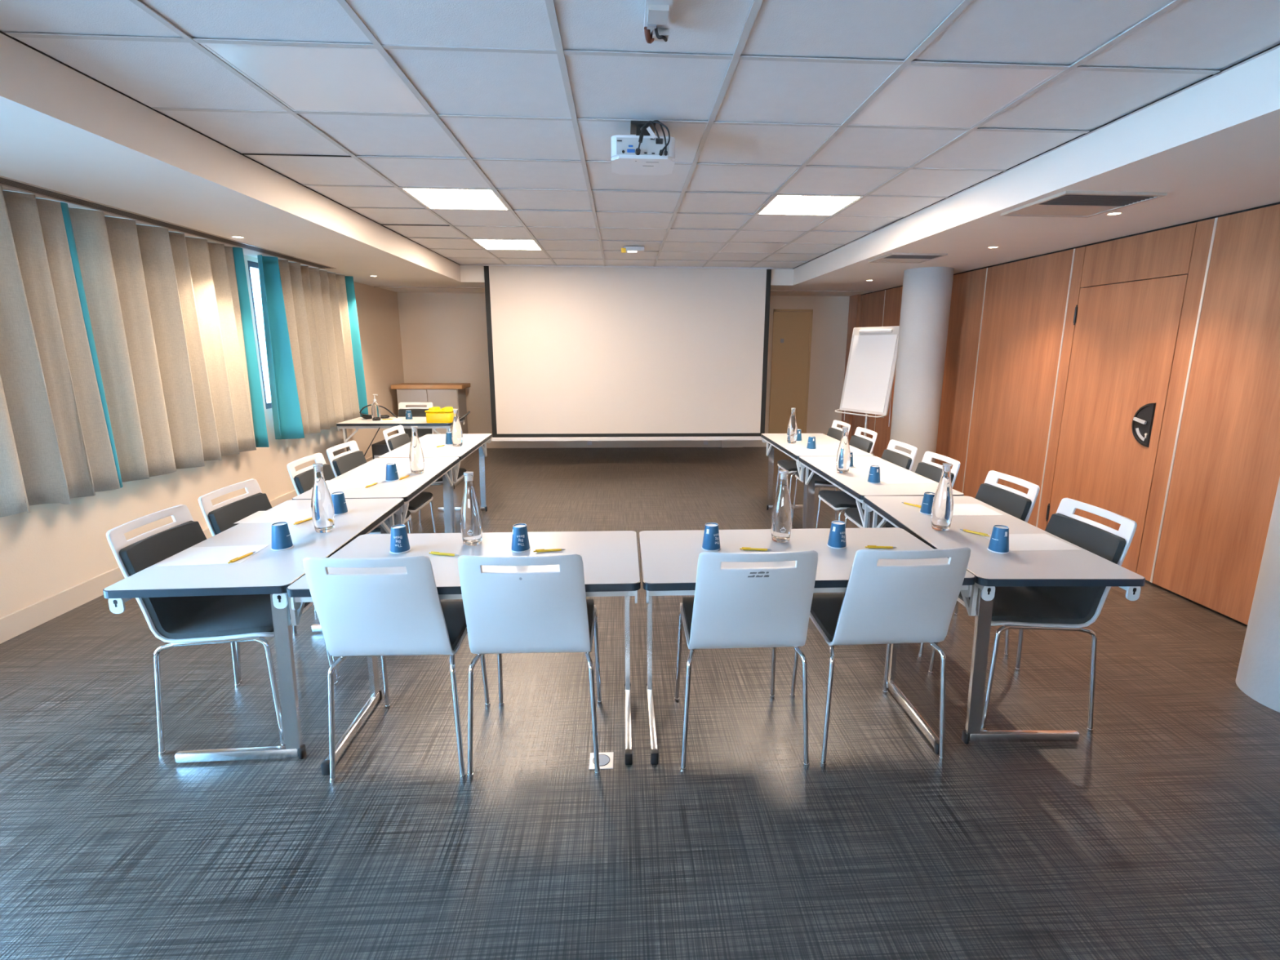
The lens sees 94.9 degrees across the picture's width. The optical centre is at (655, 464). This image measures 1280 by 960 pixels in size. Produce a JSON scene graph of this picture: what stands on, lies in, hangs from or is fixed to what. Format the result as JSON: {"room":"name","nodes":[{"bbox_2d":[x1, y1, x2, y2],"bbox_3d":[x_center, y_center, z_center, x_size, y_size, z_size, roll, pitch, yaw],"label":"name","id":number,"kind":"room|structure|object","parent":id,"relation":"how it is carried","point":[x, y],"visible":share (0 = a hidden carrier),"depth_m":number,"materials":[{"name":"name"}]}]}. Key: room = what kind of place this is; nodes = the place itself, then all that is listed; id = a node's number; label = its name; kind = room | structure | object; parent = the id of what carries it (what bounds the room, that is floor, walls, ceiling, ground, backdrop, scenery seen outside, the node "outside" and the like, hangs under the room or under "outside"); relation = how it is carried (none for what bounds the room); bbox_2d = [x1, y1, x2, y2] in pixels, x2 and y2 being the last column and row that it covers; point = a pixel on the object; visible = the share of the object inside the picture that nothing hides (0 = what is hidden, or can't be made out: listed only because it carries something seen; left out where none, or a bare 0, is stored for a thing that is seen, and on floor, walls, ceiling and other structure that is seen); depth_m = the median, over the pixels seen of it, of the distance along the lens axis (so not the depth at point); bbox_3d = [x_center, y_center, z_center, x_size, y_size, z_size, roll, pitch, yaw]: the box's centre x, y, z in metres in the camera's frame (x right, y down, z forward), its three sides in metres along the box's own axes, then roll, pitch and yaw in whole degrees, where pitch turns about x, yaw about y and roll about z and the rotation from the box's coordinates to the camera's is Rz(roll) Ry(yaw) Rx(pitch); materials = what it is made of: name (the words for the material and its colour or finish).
{"room":"conference room","nodes":[
{"label":"conference room","id":0,"kind":"room"},
{"bbox_2d":[0,254,404,617],"bbox_3d":[-3.531,-0.209,2.278,0.220,2.570,13.730,0,11,-3],"label":"wall","id":1,"kind":"structure","parent":0,"point":[50,549],"depth_m":4.21,"materials":[{"name":"paint"}]},
{"bbox_2d":[0,456,373,644],"bbox_3d":[-3.416,0.992,2.507,0.018,0.125,13.295,0,11,-3],"label":"baseboard","id":2,"kind":"structure","parent":1,"relation":"attached to","point":[15,624],"depth_m":3.43,"materials":[{"name":"beige paint"}]},
{"bbox_2d":[247,260,271,408],"bbox_3d":[-3.687,-1.292,5.975,0.085,1.315,1.390,0,11,-3],"label":"window","id":3,"kind":"structure","parent":1,"relation":"in","point":[253,268],"depth_m":5.43,"materials":[{"name":"glass"}]},
{"bbox_2d":[397,292,849,439],"bbox_3d":[-0.394,-1.556,9.094,7.205,2.570,0.200,0,11,-3],"label":"wall","id":4,"kind":"structure","parent":0,"point":[444,335],"depth_m":8.89,"materials":[{"name":"paint"}]},
{"bbox_2d":[486,440,766,448],"bbox_3d":[-0.416,-0.334,9.193,6.755,0.135,0.080,0,11,-3],"label":"baseboard","id":5,"kind":"structure","parent":4,"relation":"attached to","point":[716,443],"depth_m":9.20,"materials":[{"name":"beige paint"}]},
{"bbox_2d":[768,309,813,433],"bbox_3d":[2.098,-1.329,9.158,0.605,2.120,0.036,0,11,-3],"label":"door","id":6,"kind":"structure","parent":4,"relation":"in","point":[792,330],"depth_m":9.12,"materials":[{"name":"brown wood"}]},
{"bbox_2d":[0,446,1279,959],"bbox_3d":[-0.029,1.077,2.731,7.405,0.100,13.930,0,11,-3],"label":"floor","id":7,"kind":"structure","parent":0,"point":[1153,833],"depth_m":2.05,"materials":[{"name":"carpet"}]},
{"bbox_2d":[106,504,337,756],"bbox_3d":[-1.735,0.633,2.408,0.560,0.884,0.485,-1,11,-4],"label":"chair","id":8,"kind":"object","parent":7,"relation":"on","point":[191,620],"visible":0.73,"depth_m":2.26,"materials":[{"name":"white plastic"}]},
{"bbox_2d":[119,520,311,639],"bbox_3d":[-1.719,0.442,2.370,0.530,0.350,0.404,-1,11,-4],"label":"cushion","id":9,"kind":"object","parent":8,"relation":"on","point":[249,616],"depth_m":2.27,"materials":[{"name":"grey fabric"}]},
{"bbox_2d":[102,497,404,763],"bbox_3d":[-1.597,0.662,2.627,0.600,0.741,1.196,-1,11,-5],"label":"folding table","id":10,"kind":"object","parent":7,"relation":"on","point":[267,571],"visible":0.67,"depth_m":2.19,"materials":[{"name":"white laminate"}]},
{"bbox_2d":[153,544,269,566],"bbox_3d":[-1.715,0.351,2.284,0.297,0.001,0.210,-1,11,-7],"label":"paper sheet","id":11,"kind":"object","parent":10,"relation":"on","point":[216,554],"visible":1,"depth_m":2.28,"materials":[{"name":"white paper"}]},
{"bbox_2d":[235,509,311,523],"bbox_3d":[-1.794,0.246,2.808,0.297,0.001,0.210,-1,11,-6],"label":"paper sheet","id":12,"kind":"object","parent":10,"relation":"on","point":[274,516],"visible":0.79,"depth_m":2.80,"materials":[{"name":"white paper"}]},
{"bbox_2d":[271,521,293,551],"bbox_3d":[-1.505,0.285,2.363,0.078,0.101,0.078,6,12,25],"label":"paper cup","id":13,"kind":"object","parent":10,"relation":"on","point":[281,535],"visible":1,"depth_m":2.34,"materials":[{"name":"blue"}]},
{"bbox_2d":[311,462,334,533],"bbox_3d":[-1.455,0.143,2.560,0.088,0.302,0.088,-2,12,-13],"label":"glass bottle","id":14,"kind":"object","parent":10,"relation":"on","point":[322,512],"visible":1,"depth_m":2.54,"materials":[{"name":"clear glass"}]},
{"bbox_2d":[331,491,348,515],"bbox_3d":[-1.541,0.186,2.859,0.078,0.101,0.078,4,12,18],"label":"paper cup","id":15,"kind":"object","parent":10,"relation":"on","point":[338,498],"visible":0.84,"depth_m":2.83,"materials":[{"name":"blue paper"}]},
{"bbox_2d":[198,478,340,684],"bbox_3d":[-1.770,0.538,2.880,0.560,0.884,0.485,0,11,-2],"label":"chair","id":16,"kind":"object","parent":7,"relation":"on","point":[223,516],"visible":0.13,"depth_m":2.76,"materials":[{"name":"white plastic"}]},
{"bbox_2d":[208,492,271,534],"bbox_3d":[-1.754,0.347,2.842,0.530,0.350,0.404,0,11,-2],"label":"cushion","id":17,"kind":"object","parent":16,"relation":"on","point":[223,516],"depth_m":2.78,"materials":[{"name":"grey fabric"}]},
{"bbox_2d":[287,453,412,613],"bbox_3d":[-1.844,0.391,3.619,0.560,0.884,0.485,-1,11,-4],"label":"chair","id":18,"kind":"object","parent":7,"relation":"on","point":[303,479],"visible":0.23,"depth_m":3.48,"materials":[{"name":"white plastic"}]},
{"bbox_2d":[293,463,410,532],"bbox_3d":[-1.829,0.200,3.582,0.530,0.350,0.404,-1,11,-4],"label":"cushion","id":19,"kind":"object","parent":18,"relation":"on","point":[304,478],"depth_m":3.47,"materials":[{"name":"grey fabric"}]},
{"bbox_2d":[292,457,459,533],"bbox_3d":[-1.694,0.426,3.805,0.600,0.741,1.196,-1,11,-4],"label":"folding table","id":20,"kind":"object","parent":7,"relation":"on","point":[407,488],"visible":0.32,"depth_m":3.66,"materials":[{"name":"white laminate"}]},
{"bbox_2d":[311,479,377,488],"bbox_3d":[-1.831,0.113,3.474,0.297,0.001,0.210,-1,11,-6],"label":"paper sheet","id":21,"kind":"object","parent":20,"relation":"on","point":[331,483],"visible":0.93,"depth_m":3.48,"materials":[{"name":"white paper"}]},
{"bbox_2d":[408,426,424,474],"bbox_3d":[-1.527,-0.094,3.749,0.088,0.302,0.088,0,11,-3],"label":"glass bottle","id":22,"kind":"object","parent":20,"relation":"on","point":[416,460],"visible":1,"depth_m":3.72,"materials":[{"name":"clear glass"}]},
{"bbox_2d":[326,440,436,533],"bbox_3d":[-1.883,0.296,4.092,0.560,0.884,0.485,0,11,-2],"label":"chair","id":23,"kind":"object","parent":7,"relation":"on","point":[344,462],"visible":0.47,"depth_m":4.03,"materials":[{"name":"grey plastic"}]},
{"bbox_2d":[332,450,432,510],"bbox_3d":[-1.867,0.105,4.054,0.530,0.350,0.404,0,11,-2],"label":"cushion","id":24,"kind":"object","parent":23,"relation":"on","point":[344,462],"depth_m":4.03,"materials":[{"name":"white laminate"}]},
{"bbox_2d":[302,555,490,782],"bbox_3d":[-0.936,0.675,2.213,0.485,0.884,0.560,0,11,-2],"label":"chair","id":25,"kind":"object","parent":7,"relation":"on","point":[385,614],"visible":0.93,"depth_m":1.98,"materials":[{"name":"white plastic"}]},
{"bbox_2d":[440,600,466,650],"bbox_3d":[-0.936,0.481,2.189,0.404,0.350,0.530,0,11,-2],"label":"cushion","id":26,"kind":"object","parent":25,"relation":"on","point":[453,627],"depth_m":2.24,"materials":[{"name":"grey fabric"}]},
{"bbox_2d":[336,417,465,488],"bbox_3d":[-2.789,-0.132,6.579,1.196,0.741,0.600,0,11,-3],"label":"folding table","id":27,"kind":"object","parent":7,"relation":"on","point":[360,422],"visible":0.56,"depth_m":6.26,"materials":[{"name":"white metal"}]},
{"bbox_2d":[425,406,453,422],"bbox_3d":[-2.307,-0.539,6.335,0.274,0.156,0.220,0,11,-3],"label":"storage box","id":28,"kind":"object","parent":27,"relation":"on","point":[434,414],"visible":0.92,"depth_m":6.24,"materials":[{"name":"yellow plastic"}]},
{"bbox_2d":[396,402,433,440],"bbox_3d":[-2.853,-0.262,6.870,0.485,0.884,0.560,0,11,-3],"label":"chair","id":29,"kind":"object","parent":7,"relation":"on","point":[415,411],"visible":0.25,"depth_m":7.01,"materials":[{"name":"white plastic"}]},
{"bbox_2d":[382,425,466,533],"bbox_3d":[-1.908,0.128,4.933,0.560,0.884,0.485,0,11,-3],"label":"chair","id":30,"kind":"object","parent":7,"relation":"on","point":[393,442],"visible":0.36,"depth_m":4.85,"materials":[{"name":"white plastic"}]},
{"bbox_2d":[387,433,466,481],"bbox_3d":[-1.892,-0.063,4.896,0.530,0.350,0.404,0,11,-3],"label":"cushion","id":31,"kind":"object","parent":30,"relation":"on","point":[397,440],"depth_m":4.87,"materials":[{"name":"grey fabric"}]},
{"bbox_2d":[391,382,470,434],"bbox_3d":[-3.220,-0.664,8.544,0.980,1.012,0.495,0,11,-3],"label":"base cabinet","id":32,"kind":"object","parent":7,"relation":"on","point":[442,395],"visible":0.45,"depth_m":8.27,"materials":[{"name":"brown wood"}]},
{"bbox_2d":[377,433,492,533],"bbox_3d":[-1.786,0.191,4.981,0.600,0.741,1.196,-1,11,-4],"label":"folding table","id":33,"kind":"object","parent":7,"relation":"on","point":[471,442],"visible":0.57,"depth_m":4.90,"materials":[{"name":"white laminate"}]},
{"bbox_2d":[451,408,462,446],"bbox_3d":[-1.619,-0.302,4.789,0.088,0.302,0.088,2,11,7],"label":"glass bottle","id":34,"kind":"object","parent":33,"relation":"on","point":[456,430],"visible":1,"depth_m":4.76,"materials":[{"name":"white"}]},
{"bbox_2d":[286,530,640,775],"bbox_3d":[-0.665,0.719,2.361,1.196,0.741,0.600,0,11,-3],"label":"folding table","id":35,"kind":"object","parent":7,"relation":"on","point":[611,558],"visible":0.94,"depth_m":2.32,"materials":[{"name":"white laminate"}]},
{"bbox_2d":[389,524,410,553],"bbox_3d":[-1.017,0.293,2.334,0.078,0.101,0.078,-3,12,-15],"label":"paper cup","id":36,"kind":"object","parent":35,"relation":"on","point":[399,541],"visible":1,"depth_m":2.31,"materials":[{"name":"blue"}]},
{"bbox_2d":[460,471,482,546],"bbox_3d":[-0.755,0.178,2.401,0.088,0.302,0.088,-1,11,-8],"label":"glass bottle","id":37,"kind":"object","parent":35,"relation":"on","point":[471,519],"visible":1,"depth_m":2.37,"materials":[{"name":"white"}]},
{"bbox_2d":[511,523,530,552],"bbox_3d":[-0.541,0.291,2.353,0.078,0.101,0.078,-3,12,-17],"label":"paper cup","id":38,"kind":"object","parent":35,"relation":"on","point":[520,540],"visible":1,"depth_m":2.33,"materials":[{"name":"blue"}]},
{"bbox_2d":[457,554,602,779],"bbox_3d":[-0.449,0.673,2.235,0.485,0.884,0.560,0,11,-2],"label":"chair","id":39,"kind":"object","parent":7,"relation":"on","point":[550,611],"visible":1,"depth_m":2.00,"materials":[{"name":"white plastic"}]},
{"bbox_2d":[586,599,594,638],"bbox_3d":[-0.448,0.479,2.211,0.404,0.350,0.530,0,11,-2],"label":"cushion","id":40,"kind":"object","parent":39,"relation":"on","point":[589,602],"depth_m":2.31,"materials":[{"name":"grey fabric"}]},
{"bbox_2d":[588,751,613,769],"bbox_3d":[-0.204,1.122,2.230,0.090,0.005,0.090,0,11,-3],"label":"socket","id":41,"kind":"object","parent":7,"relation":"on","point":[606,759],"visible":0.77,"depth_m":2.22,"materials":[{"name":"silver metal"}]},
{"bbox_2d":[674,550,817,772],"bbox_3d":[0.327,0.668,2.277,0.485,0.884,0.560,0,11,-3],"label":"chair","id":42,"kind":"object","parent":7,"relation":"on","point":[768,606],"visible":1,"depth_m":2.04,"materials":[{"name":"white plastic"}]},
{"bbox_2d":[682,596,694,639],"bbox_3d":[0.327,0.474,2.253,0.404,0.350,0.530,0,11,-3],"label":"cushion","id":43,"kind":"object","parent":42,"relation":"on","point":[688,602],"depth_m":2.33,"materials":[{"name":"grey fabric"}]},
{"bbox_2d":[638,527,975,764],"bbox_3d":[0.537,0.711,2.424,1.196,0.741,0.600,0,11,-3],"label":"folding table","id":44,"kind":"object","parent":7,"relation":"on","point":[668,558],"visible":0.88,"depth_m":2.37,"materials":[{"name":"white laminate"}]},
{"bbox_2d":[701,522,720,551],"bbox_3d":[0.227,0.290,2.377,0.078,0.101,0.078,-9,15,-40],"label":"paper cup","id":45,"kind":"object","parent":44,"relation":"on","point":[711,541],"visible":1,"depth_m":2.35,"materials":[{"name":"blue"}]},
{"bbox_2d":[770,470,792,542],"bbox_3d":[0.530,0.173,2.454,0.088,0.302,0.088,1,11,2],"label":"glass bottle","id":46,"kind":"object","parent":44,"relation":"on","point":[781,521],"visible":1,"depth_m":2.43,"materials":[{"name":"white"}]},
{"bbox_2d":[826,520,846,548],"bbox_3d":[0.748,0.285,2.411,0.078,0.101,0.078,-6,13,-29],"label":"paper cup","id":47,"kind":"object","parent":44,"relation":"on","point":[837,538],"visible":1,"depth_m":2.39,"materials":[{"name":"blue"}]},
{"bbox_2d":[775,419,850,520],"bbox_3d":[1.437,0.050,5.396,0.560,0.884,0.485,0,11,-3],"label":"chair","id":48,"kind":"object","parent":7,"relation":"on","point":[834,432],"visible":0.39,"depth_m":5.37,"materials":[{"name":"white plastic"}]},
{"bbox_2d":[777,427,842,471],"bbox_3d":[1.423,-0.141,5.357,0.530,0.350,0.404,0,11,-3],"label":"table","id":49,"kind":"object","parent":48,"relation":"on","point":[835,433],"depth_m":5.37,"materials":[{"name":"white laminate"}]},
{"bbox_2d":[760,433,873,528],"bbox_3d":[1.333,0.180,5.103,0.600,0.741,1.196,0,11,-3],"label":"folding table","id":50,"kind":"object","parent":7,"relation":"on","point":[779,441],"visible":0.58,"depth_m":5.01,"materials":[{"name":"white laminate"}]},
{"bbox_2d":[791,426,877,525],"bbox_3d":[1.489,0.146,4.915,0.560,0.884,0.485,0,11,-3],"label":"chair","id":51,"kind":"object","parent":7,"relation":"on","point":[866,444],"visible":0.4,"depth_m":4.85,"materials":[{"name":"white plastic"}]},
{"bbox_2d":[795,435,872,484],"bbox_3d":[1.475,-0.045,4.877,0.530,0.350,0.404,0,11,-3],"label":"cushion","id":52,"kind":"object","parent":51,"relation":"on","point":[862,442],"depth_m":4.83,"materials":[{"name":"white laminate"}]},
{"bbox_2d":[815,439,917,528],"bbox_3d":[1.495,0.285,4.218,0.560,0.884,0.485,0,11,-3],"label":"chair","id":53,"kind":"object","parent":7,"relation":"on","point":[836,500],"visible":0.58,"depth_m":4.16,"materials":[{"name":"white plastic"}]},
{"bbox_2d":[818,448,911,508],"bbox_3d":[1.481,0.094,4.179,0.530,0.350,0.404,0,11,-3],"label":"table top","id":54,"kind":"object","parent":53,"relation":"on","point":[833,499],"depth_m":4.16,"materials":[{"name":"white laminate"}]},
{"bbox_2d":[835,325,899,456],"bbox_3d":[2.590,-0.725,6.994,0.572,1.786,0.716,-6,13,-28],"label":"easel","id":55,"kind":"object","parent":7,"relation":"on","point":[871,366],"visible":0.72,"depth_m":6.84,"materials":[{"name":"white plastic"}]},
{"bbox_2d":[835,408,886,417],"bbox_3d":[2.384,-0.600,6.903,0.103,0.036,0.716,-6,13,-28],"label":"tray","id":56,"kind":"object","parent":55,"relation":"on","point":[883,414],"depth_m":6.85,"materials":[{"name":"white metal"}]},
{"bbox_2d":[789,546,970,767],"bbox_3d":[0.851,0.663,2.311,0.485,0.884,0.560,-1,11,-4],"label":"chair","id":57,"kind":"object","parent":7,"relation":"on","point":[888,605],"visible":0.96,"depth_m":2.08,"materials":[{"name":"white plastic"}]},
{"bbox_2d":[810,566,852,641],"bbox_3d":[0.851,0.469,2.287,0.404,0.350,0.530,-1,11,-4],"label":"cushion","id":58,"kind":"object","parent":57,"relation":"on","point":[831,615],"depth_m":2.27,"materials":[{"name":"grey fabric"}]},
{"bbox_2d":[798,456,964,528],"bbox_3d":[1.404,0.415,3.926,0.600,0.741,1.196,0,11,-3],"label":"folding table","id":59,"kind":"object","parent":7,"relation":"on","point":[854,483],"visible":0.38,"depth_m":3.76,"materials":[{"name":"white laminate"}]},
{"bbox_2d":[835,426,850,473],"bbox_3d":[1.227,-0.097,3.821,0.088,0.302,0.088,0,11,-3],"label":"glass bottle","id":60,"kind":"object","parent":59,"relation":"on","point":[843,455],"visible":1,"depth_m":3.79,"materials":[{"name":"white"}]},
{"bbox_2d":[880,475,934,484],"bbox_3d":[1.534,0.092,3.650,0.297,0.001,0.210,-1,11,-5],"label":"paper sheet","id":61,"kind":"object","parent":59,"relation":"on","point":[886,479],"visible":0.79,"depth_m":3.65,"materials":[{"name":"white paper"}]},
{"bbox_2d":[844,451,960,528],"bbox_3d":[1.535,0.382,3.736,0.560,0.884,0.485,0,11,-3],"label":"chair","id":62,"kind":"object","parent":7,"relation":"on","point":[929,469],"visible":0.34,"depth_m":3.73,"materials":[{"name":"white plastic"}]},
{"bbox_2d":[889,266,954,472],"bbox_3d":[2.753,-0.829,6.157,0.460,2.319,0.460,0,11,-3],"label":"round column","id":63,"kind":"structure","parent":7,"relation":"on","point":[926,291],"depth_m":5.93,"materials":[{"name":"paint"}]},
{"bbox_2d":[918,470,1039,657],"bbox_3d":[1.612,0.501,3.137,0.560,0.884,0.485,0,11,-3],"label":"chair","id":64,"kind":"object","parent":7,"relation":"on","point":[1019,504],"visible":0.28,"depth_m":3.05,"materials":[{"name":"white plastic"}]},
{"bbox_2d":[974,483,1031,520],"bbox_3d":[1.598,0.310,3.098,0.530,0.350,0.404,0,11,-3],"label":"cushion","id":65,"kind":"object","parent":64,"relation":"on","point":[1017,504],"depth_m":3.06,"materials":[{"name":"grey fabric"}]},
{"bbox_2d":[863,495,1145,743],"bbox_3d":[1.447,0.652,2.740,0.600,0.741,1.196,0,11,-1],"label":"folding table","id":66,"kind":"object","parent":7,"relation":"on","point":[1083,567],"visible":0.73,"depth_m":2.31,"materials":[{"name":"white laminate"}]},
{"bbox_2d":[930,462,953,531],"bbox_3d":[1.287,0.143,2.622,0.088,0.302,0.088,2,11,7],"label":"glass bottle","id":67,"kind":"object","parent":66,"relation":"on","point":[942,509],"visible":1,"depth_m":2.60,"materials":[{"name":"clear glass"}]},
{"bbox_2d":[952,503,1002,515],"bbox_3d":[1.554,0.227,2.976,0.297,0.001,0.210,0,11,-1],"label":"paper sheet","id":68,"kind":"object","parent":66,"relation":"on","point":[958,508],"visible":0.57,"depth_m":2.96,"materials":[{"name":"white paper"}]},
{"bbox_2d":[987,524,1009,553],"bbox_3d":[1.385,0.297,2.363,0.078,0.101,0.078,0,11,1],"label":"paper cup","id":69,"kind":"object","parent":66,"relation":"on","point":[999,540],"visible":1,"depth_m":2.34,"materials":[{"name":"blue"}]},
{"bbox_2d":[982,533,1081,551],"bbox_3d":[1.576,0.326,2.480,0.297,0.001,0.210,0,11,-3],"label":"paper sheet","id":70,"kind":"object","parent":66,"relation":"on","point":[1017,542],"visible":0.93,"depth_m":2.46,"materials":[{"name":"white paper"}]},
{"bbox_2d":[928,497,1137,733],"bbox_3d":[1.607,0.618,2.551,0.560,0.884,0.485,0,11,-2],"label":"chair","id":71,"kind":"object","parent":7,"relation":"on","point":[1064,608],"visible":0.59,"depth_m":2.40,"materials":[{"name":"grey fabric"}]},
{"bbox_2d":[958,512,1125,624],"bbox_3d":[1.593,0.427,2.512,0.530,0.350,0.404,0,11,-2],"label":"cushion","id":72,"kind":"object","parent":71,"relation":"on","point":[1011,605],"depth_m":2.43,"materials":[{"name":"grey fabric"}]},
{"bbox_2d":[1235,477,1279,712],"bbox_3d":[2.923,-0.079,2.405,0.460,2.319,0.460,0,11,-3],"label":"round column","id":73,"kind":"structure","parent":7,"relation":"on","point":[1258,674],"depth_m":2.60,"materials":[{"name":"paint"}]},
{"bbox_2d":[0,0,1279,296],"bbox_3d":[-0.019,-1.419,2.233,7.205,0.350,13.730,0,11,-3],"label":"ceiling","id":74,"kind":"structure","parent":0,"point":[1213,145],"depth_m":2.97,"materials":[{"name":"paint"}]},
{"bbox_2d":[0,185,123,517],"bbox_3d":[-3.322,-0.592,3.117,0.200,1.641,0.736,1,11,5],"label":"curtain","id":75,"kind":"object","parent":74,"relation":"hanging from","point":[57,445],"visible":1,"depth_m":3.18,"materials":[{"name":"beige fabric"}]},
{"bbox_2d":[0,175,335,268],"bbox_3d":[-3.051,-1.001,0.829,0.160,0.062,10.550,0,11,-3],"label":"rail","id":76,"kind":"object","parent":74,"relation":"in","point":[4,181],"visible":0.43,"depth_m":3.63,"materials":[{"name":"beige metal"}]},
{"bbox_2d":[68,207,269,482],"bbox_3d":[-3.384,-0.814,4.228,0.195,1.641,1.515,-1,11,-4],"label":"curtain","id":77,"kind":"object","parent":74,"relation":"hanging from","point":[170,313],"visible":0.95,"depth_m":4.04,"materials":[{"name":"beige fabric"}]},
{"bbox_2d":[257,254,368,439],"bbox_3d":[-3.465,-1.187,6.080,0.218,1.636,1.666,0,11,-3],"label":"curtain","id":78,"kind":"object","parent":74,"relation":"hanging from","point":[316,370],"visible":0.98,"depth_m":5.83,"materials":[{"name":"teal fabric"}]},
{"bbox_2d":[199,43,431,115],"bbox_3d":[-1.237,-1.464,2.232,0.572,0.031,0.572,0,11,-3],"label":"tile","id":79,"kind":"object","parent":74,"relation":"attached to","point":[302,78],"visible":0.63,"depth_m":2.19,"materials":[{"name":"white plastic"}]},
{"bbox_2d":[400,187,509,210],"bbox_3d":[-1.335,-1.817,3.994,0.572,0.031,0.572,0,11,-3],"label":"light panel","id":80,"kind":"object","parent":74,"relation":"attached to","point":[433,198],"visible":0.66,"depth_m":3.97,"materials":[{"name":"white plastic"}]},
{"bbox_2d":[472,239,542,249],"bbox_3d":[-1.434,-2.168,5.757,0.572,0.031,0.572,0,11,-3],"label":"light panel","id":81,"kind":"object","parent":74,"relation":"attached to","point":[486,244],"visible":0.66,"depth_m":5.74,"materials":[{"name":"white plastic"}]},
{"bbox_2d":[481,264,773,441],"bbox_3d":[-0.324,-1.382,7.462,3.579,2.175,0.070,0,11,-3],"label":"projection screen","id":82,"kind":"object","parent":74,"relation":"attached to","point":[576,353],"visible":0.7,"depth_m":7.44,"materials":[{"name":"beige fabric"}]},
{"bbox_2d":[4,0,1279,269],"bbox_3d":[0.009,-1.299,1.503,4.136,0.005,11.850,0,11,-3],"label":"grid","id":83,"kind":"structure","parent":74,"relation":"attached to","point":[559,51],"depth_m":2.48,"materials":[{"name":"grey metal"}]},
{"bbox_2d":[0,31,1279,268],"bbox_3d":[-0.005,-1.298,1.502,4.130,0.005,11.850,0,11,-3],"label":"trim","id":84,"kind":"structure","parent":83,"relation":"attached to","point":[1,32],"depth_m":2.79,"materials":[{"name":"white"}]},
{"bbox_2d":[610,120,675,175],"bbox_3d":[-0.058,-1.449,2.683,0.285,0.164,0.312,0,11,-3],"label":"projector","id":85,"kind":"object","parent":74,"relation":"hanging from","point":[641,153],"visible":1,"depth_m":2.59,"materials":[{"name":"white plastic"}]},
{"bbox_2d":[644,0,673,44],"bbox_3d":[0.006,-1.313,1.730,0.077,0.057,0.191,0,11,-3],"label":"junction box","id":86,"kind":"object","parent":74,"relation":"attached to","point":[657,14],"visible":1,"depth_m":1.72,"materials":[{"name":"white plastic"}]},
{"bbox_2d":[756,195,861,215],"bbox_3d":[1.061,-1.833,4.125,0.572,0.031,0.572,0,11,-3],"label":"light panel","id":87,"kind":"object","parent":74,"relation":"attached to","point":[802,205],"visible":0.66,"depth_m":4.11,"materials":[{"name":"white plastic"}]},
{"bbox_2d":[867,253,947,263],"bbox_3d":[2.192,-1.803,5.134,0.480,0.014,0.480,0,11,-3],"label":"ceiling vent","id":88,"kind":"object","parent":74,"relation":"in","point":[914,258],"visible":1,"depth_m":5.08,"materials":[{"name":"beige metal"}]},
{"bbox_2d":[848,61,1062,128],"bbox_3d":[1.159,-1.481,2.363,0.572,0.031,0.572,0,11,-3],"label":"tile","id":89,"kind":"object","parent":74,"relation":"attached to","point":[919,95],"visible":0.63,"depth_m":2.32,"materials":[{"name":"white plastic"}]},
{"bbox_2d":[1000,190,1167,217],"bbox_3d":[2.311,-1.420,3.216,0.535,0.014,0.520,0,11,-3],"label":"ceiling vent","id":90,"kind":"object","parent":74,"relation":"in","point":[1068,203],"visible":1,"depth_m":3.17,"materials":[{"name":"beige metal"}]},
{"bbox_2d":[1037,194,1156,205],"bbox_3d":[2.318,-1.398,3.098,0.495,0.012,0.240,0,11,-3],"label":"grille","id":91,"kind":"object","parent":90,"relation":"attached to","point":[1055,199],"depth_m":3.09,"materials":[{"name":"grey metal"}]},
{"bbox_2d":[851,204,1279,624],"bbox_3d":[3.473,-0.134,2.685,0.200,2.320,13.330,0,11,-3],"label":"wall","id":92,"kind":"structure","parent":0,"point":[1225,475],"depth_m":3.75,"materials":[{"name":"brown wood"}]},
{"bbox_2d":[840,294,862,442],"bbox_3d":[2.999,-1.396,9.004,0.049,2.320,0.410,0,11,-3],"label":"trim","id":93,"kind":"structure","parent":92,"relation":"attached to","point":[855,300],"depth_m":8.96,"materials":[{"name":"brown wood"}]},
{"bbox_2d":[1035,248,1075,527],"bbox_3d":[3.255,-0.556,4.791,0.008,2.290,0.014,0,11,-3],"label":"trim","id":94,"kind":"structure","parent":92,"relation":"attached to","point":[1073,253],"depth_m":4.77,"materials":[{"name":"silver metal"}]},
{"bbox_2d":[861,201,1279,626],"bbox_3d":[3.474,-0.232,2.666,0.178,2.520,13.330,0,11,-3],"label":"trim","id":95,"kind":"structure","parent":92,"relation":"attached to","point":[1275,203],"depth_m":3.85,"materials":[{"name":"black"}]},
{"bbox_2d":[1045,274,1188,573],"bbox_3d":[3.285,-0.300,4.285,0.055,1.979,0.884,0,11,-3],"label":"door","id":96,"kind":"structure","parent":92,"relation":"in","point":[1126,334],"depth_m":4.18,"materials":[{"name":"brown wood"}]},
{"bbox_2d":[1150,217,1217,582],"bbox_3d":[3.316,-0.338,3.700,0.008,2.290,0.014,0,11,-3],"label":"trim","id":97,"kind":"structure","parent":92,"relation":"attached to","point":[1215,219],"depth_m":3.68,"materials":[{"name":"silver metal"}]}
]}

